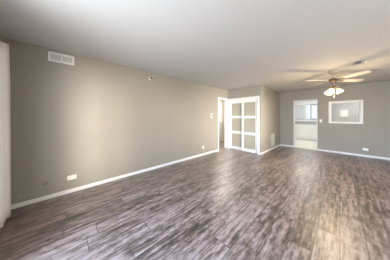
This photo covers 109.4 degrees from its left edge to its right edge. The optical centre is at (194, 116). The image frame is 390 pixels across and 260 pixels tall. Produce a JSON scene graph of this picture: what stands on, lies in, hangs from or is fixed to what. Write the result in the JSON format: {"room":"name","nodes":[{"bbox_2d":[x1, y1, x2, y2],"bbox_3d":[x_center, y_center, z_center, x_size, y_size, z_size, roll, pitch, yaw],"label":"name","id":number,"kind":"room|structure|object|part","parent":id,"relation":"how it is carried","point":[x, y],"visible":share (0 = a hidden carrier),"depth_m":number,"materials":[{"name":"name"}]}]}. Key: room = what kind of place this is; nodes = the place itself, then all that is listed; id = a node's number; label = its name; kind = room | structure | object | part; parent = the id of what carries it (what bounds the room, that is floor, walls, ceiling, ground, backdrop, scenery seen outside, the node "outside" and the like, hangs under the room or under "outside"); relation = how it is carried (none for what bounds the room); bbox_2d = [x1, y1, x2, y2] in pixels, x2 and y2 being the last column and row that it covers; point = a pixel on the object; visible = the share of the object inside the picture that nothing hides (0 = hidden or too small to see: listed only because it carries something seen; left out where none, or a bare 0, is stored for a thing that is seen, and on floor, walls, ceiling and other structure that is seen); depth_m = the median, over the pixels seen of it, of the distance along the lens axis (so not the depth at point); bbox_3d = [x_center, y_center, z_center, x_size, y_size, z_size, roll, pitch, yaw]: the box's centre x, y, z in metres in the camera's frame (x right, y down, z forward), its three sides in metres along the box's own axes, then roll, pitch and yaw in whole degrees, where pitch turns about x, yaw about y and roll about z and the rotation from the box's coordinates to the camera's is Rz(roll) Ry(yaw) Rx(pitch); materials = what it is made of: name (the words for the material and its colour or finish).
{"room":"empty living room","nodes":[
{"label":"empty living room","id":0,"kind":"room"},
{"bbox_2d":[2,37,227,204],"bbox_3d":[0.097,0.110,4.676,8.150,2.440,0.120,0,0,-44],"label":"wall","id":1,"kind":"structure","parent":0,"point":[94,120],"depth_m":2.64,"materials":[{"name":"beige paint"}]},
{"bbox_2d":[48,51,73,65],"bbox_3d":[-2.260,-0.985,2.341,0.320,0.158,0.012,0,0,-44],"label":"air vent","id":2,"kind":"object","parent":1,"relation":"in","point":[52,56],"visible":1,"depth_m":2.33,"materials":[{"name":"white metal"}]},
{"bbox_2d":[67,174,76,180],"bbox_3d":[-2.166,1.068,2.432,0.122,0.078,0.010,0,0,-44],"label":"wall outlet","id":3,"kind":"object","parent":1,"relation":"attached to","point":[70,177],"visible":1,"depth_m":2.43,"materials":[{"name":"white plastic"}]},
{"bbox_2d":[11,150,217,208],"bbox_3d":[-0.898,1.298,3.637,4.955,0.064,0.014,0,0,-44],"label":"baseboard","id":4,"kind":"structure","parent":1,"relation":"attached to","point":[13,206],"depth_m":2.62,"materials":[{"name":"white paint"}]},
{"bbox_2d":[0,139,389,259],"bbox_3d":[3.047,1.370,3.993,11.480,0.080,7.620,0,0,-44],"label":"floor","id":5,"kind":"structure","parent":0,"point":[282,202],"depth_m":1.90,"materials":[{"name":"brown wood"}]},
{"bbox_2d":[295,124,296,138],"bbox_3d":[6.000,0.880,8.421,0.656,0.900,0.476,0,0,-44],"label":"base cabinet","id":6,"kind":"object","parent":5,"relation":"on","point":[295,124],"visible":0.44,"depth_m":8.10,"materials":[{"name":"white paint"}]},
{"bbox_2d":[297,124,308,139],"bbox_3d":[6.345,0.880,8.058,0.656,0.900,0.516,0,0,-44],"label":"base cabinet","id":7,"kind":"object","parent":5,"relation":"on","point":[302,129],"visible":1,"depth_m":7.86,"materials":[{"name":"white paint"}]},
{"bbox_3d":[6.138,0.915,7.861,0.028,0.575,0.496,0,0,-44],"label":"cabinet door","id":8,"kind":"part","parent":7,"relation":"part of","materials":[{"name":"white paint"}]},
{"bbox_2d":[309,124,316,140],"bbox_3d":[6.724,0.880,7.660,0.656,0.900,0.576,0,0,-44],"label":"base cabinet","id":9,"kind":"object","parent":5,"relation":"on","point":[312,128],"visible":0.48,"depth_m":7.55,"materials":[{"name":"white paint"}]},
{"bbox_2d":[295,121,316,124],"bbox_3d":[6.203,0.355,8.240,0.649,0.150,2.180,0,0,-44],"label":"countertop","id":10,"kind":"structure","parent":9,"relation":"on","point":[296,122],"depth_m":8.06,"materials":[{"name":"white stone"}]},
{"bbox_3d":[6.517,0.915,7.463,0.028,0.575,0.556,0,0,-44],"label":"cabinet door","id":11,"kind":"part","parent":9,"relation":"part of","materials":[{"name":"white paint"}]},
{"bbox_2d":[0,0,389,92],"bbox_3d":[3.047,-1.160,3.993,11.480,0.100,7.620,0,0,-44],"label":"ceiling","id":12,"kind":"structure","parent":0,"point":[277,45],"depth_m":1.91,"materials":[{"name":"white paint"}]},
{"bbox_2d":[303,69,370,96],"bbox_3d":[3.324,-0.785,3.325,1.035,0.650,1.035,0,0,45],"label":"ceiling fan","id":13,"kind":"object","parent":12,"relation":"hanging from","point":[333,80],"visible":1,"depth_m":3.27,"materials":[{"name":"beige wood"}]},
{"bbox_3d":[3.759,-0.872,3.325,0.530,0.034,0.135,0,0,0],"label":"blade","id":14,"kind":"part","parent":13,"relation":"part of","materials":[{"name":"beige wood"}]},
{"bbox_3d":[3.324,-0.872,2.889,0.135,0.034,0.530,0,0,0],"label":"blade","id":15,"kind":"part","parent":13,"relation":"part of","materials":[{"name":"beige wood"}]},
{"bbox_2d":[353,59,363,64],"bbox_3d":[3.312,-1.103,2.801,0.270,0.012,0.124,0,0,-44],"label":"ceiling vent","id":16,"kind":"object","parent":12,"relation":"in","point":[357,61],"visible":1,"depth_m":2.79,"materials":[{"name":"grey metal"}]},
{"bbox_2d":[219,100,223,141],"bbox_3d":[1.278,0.110,6.692,5.320,2.440,1.210,0,0,-44],"label":"wall","id":17,"kind":"structure","parent":0,"point":[220,101],"depth_m":7.58,"materials":[{"name":"beige paint"}]},
{"bbox_2d":[219,103,221,140],"bbox_3d":[1.218,0.283,7.233,0.820,2.073,0.104,0,0,-44],"label":"door","id":18,"kind":"structure","parent":17,"relation":"in","point":[220,104],"depth_m":7.42,"materials":[{"name":"white paint"}]},
{"bbox_2d":[228,85,279,152],"bbox_3d":[2.653,0.110,6.096,2.250,2.440,1.350,0,0,-44],"label":"wall","id":19,"kind":"structure","parent":0,"point":[269,99],"depth_m":5.35,"materials":[{"name":"beige paint"}]},
{"bbox_2d":[230,100,241,149],"bbox_3d":[1.686,0.339,5.576,0.038,1.962,0.601,0,0,-44],"label":"door","id":20,"kind":"structure","parent":19,"relation":"in","point":[235,106],"depth_m":5.58,"materials":[{"name":"white paint"}]},
{"bbox_3d":[1.687,-0.286,5.577,0.008,0.516,0.459,0,0,-44],"label":"frosted pane","id":21,"kind":"part","parent":20,"relation":"part of","materials":[{"name":"beige glass"}]},
{"bbox_3d":[1.687,0.323,5.577,0.008,0.538,0.459,0,0,-44],"label":"frosted pane","id":22,"kind":"part","parent":20,"relation":"part of","materials":[{"name":"beige glass"}]},
{"bbox_3d":[1.687,0.943,5.577,0.008,0.538,0.459,0,0,-44],"label":"frosted pane","id":23,"kind":"part","parent":20,"relation":"part of","materials":[{"name":"beige glass"}]},
{"bbox_2d":[218,96,258,153],"bbox_3d":[1.572,0.287,5.190,0.765,2.091,1.432,0,0,-44],"label":"door frame","id":24,"kind":"structure","parent":19,"relation":"attached to","point":[252,97],"depth_m":5.76,"materials":[{"name":"white paint"}]},
{"bbox_2d":[242,99,256,152],"bbox_3d":[2.030,0.339,5.157,0.038,1.962,0.601,0,0,-44],"label":"door","id":25,"kind":"structure","parent":19,"relation":"in","point":[249,107],"depth_m":5.15,"materials":[{"name":"white paint"}]},
{"bbox_3d":[2.031,-0.286,5.158,0.008,0.516,0.459,0,0,-44],"label":"frosted pane","id":26,"kind":"part","parent":25,"relation":"part of","materials":[{"name":"beige glass"}]},
{"bbox_3d":[2.031,0.323,5.158,0.008,0.538,0.459,0,0,-44],"label":"frosted pane","id":27,"kind":"part","parent":25,"relation":"part of","materials":[{"name":"beige glass"}]},
{"bbox_3d":[2.031,0.943,5.158,0.008,0.538,0.459,0,0,-44],"label":"frosted pane","id":28,"kind":"part","parent":25,"relation":"part of","materials":[{"name":"beige glass"}]},
{"bbox_2d":[259,144,279,154],"bbox_3d":[3.099,1.298,5.614,2.268,0.064,0.064,0,0,-44],"label":"baseboard","id":29,"kind":"structure","parent":19,"relation":"attached to","point":[279,144],"depth_m":5.32,"materials":[{"name":"white paint"}]},
{"bbox_2d":[271,133,274,146],"bbox_3d":[3.206,0.960,5.682,0.440,0.503,0.012,0,0,-44],"label":"air vent","id":30,"kind":"object","parent":19,"relation":"in","point":[272,135],"visible":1,"depth_m":5.66,"materials":[{"name":"beige metal"}]},
{"bbox_2d":[295,100,316,121],"bbox_3d":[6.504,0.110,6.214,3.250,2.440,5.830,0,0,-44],"label":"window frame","id":31,"kind":"structure","parent":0,"point":[312,101],"depth_m":8.27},
{"bbox_2d":[296,104,304,118],"bbox_3d":[6.416,-0.295,8.430,0.060,0.890,0.440,0,0,-44],"label":"wall cabinet","id":32,"kind":"object","parent":31,"relation":"attached to","point":[300,109],"visible":1,"depth_m":8.42,"materials":[{"name":"white paint"}]},
{"bbox_2d":[306,104,316,119],"bbox_3d":[6.848,-0.263,8.082,0.115,0.955,0.660,0,0,-44],"label":"window","id":33,"kind":"structure","parent":31,"relation":"in","point":[311,118],"depth_m":8.10,"materials":[{"name":"white plastic"}]},
{"bbox_3d":[6.926,-0.280,8.025,0.040,0.860,0.330,0,0,-44],"label":"sash","id":34,"kind":"part","parent":33,"relation":"part of","materials":[{"name":"white glass"}]},
{"bbox_2d":[280,81,389,157],"bbox_3d":[5.170,0.110,5.171,0.120,2.440,6.160,0,0,-44],"label":"wall","id":35,"kind":"structure","parent":0,"point":[373,134],"depth_m":4.82,"materials":[{"name":"beige paint"}]},
{"bbox_2d":[294,99,317,149],"bbox_3d":[4.602,0.319,5.763,0.126,2.027,0.784,0,0,-44],"label":"door frame","id":36,"kind":"structure","parent":35,"relation":"attached to","point":[312,99],"depth_m":5.66,"materials":[{"name":"white paint"}]},
{"bbox_2d":[280,144,389,159],"bbox_3d":[5.591,1.298,4.631,0.014,0.064,4.796,0,0,-44],"label":"baseboard","id":37,"kind":"structure","parent":35,"relation":"attached to","point":[385,158],"depth_m":4.81,"materials":[{"name":"white paint"}]},
{"bbox_2d":[329,100,362,123],"bbox_3d":[5.373,-0.160,4.951,0.170,0.816,0.830,0,0,-44],"label":"window casing","id":38,"kind":"structure","parent":35,"relation":"in","point":[360,102],"depth_m":4.80,"materials":[{"name":"white paint"}]},
{"bbox_2d":[332,103,358,121],"bbox_3d":[7.824,0.110,5.849,1.600,2.440,3.480,0,0,-44],"label":"wall","id":39,"kind":"structure","parent":0,"point":[353,108],"depth_m":6.00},
{"bbox_2d":[340,110,347,116],"bbox_3d":[6.520,-0.150,6.036,0.030,0.315,0.240,0,0,-44],"label":"wall plate","id":40,"kind":"object","parent":39,"relation":"attached to","point":[343,113],"visible":1,"depth_m":6.03,"materials":[{"name":"white plastic"}]},
{"bbox_3d":[-0.631,0.110,-0.352,0.160,2.440,6.160,0,0,-44],"label":"wall","id":41,"kind":"structure","parent":0,"visible":0},
{"bbox_3d":[-1.496,-0.830,0.716,0.060,0.020,2.900,0,0,-44],"label":"rail","id":42,"kind":"object","parent":41,"relation":"attached to","visible":0},
{"bbox_2d":[0,41,10,227],"bbox_3d":[-2.051,0.179,1.388,0.059,2.278,1.246,0,0,-44],"label":"curtain","id":43,"kind":"object","parent":42,"relation":"hanging from","point":[5,131],"visible":1,"depth_m":1.66,"materials":[{"name":"fabric"}]}
]}

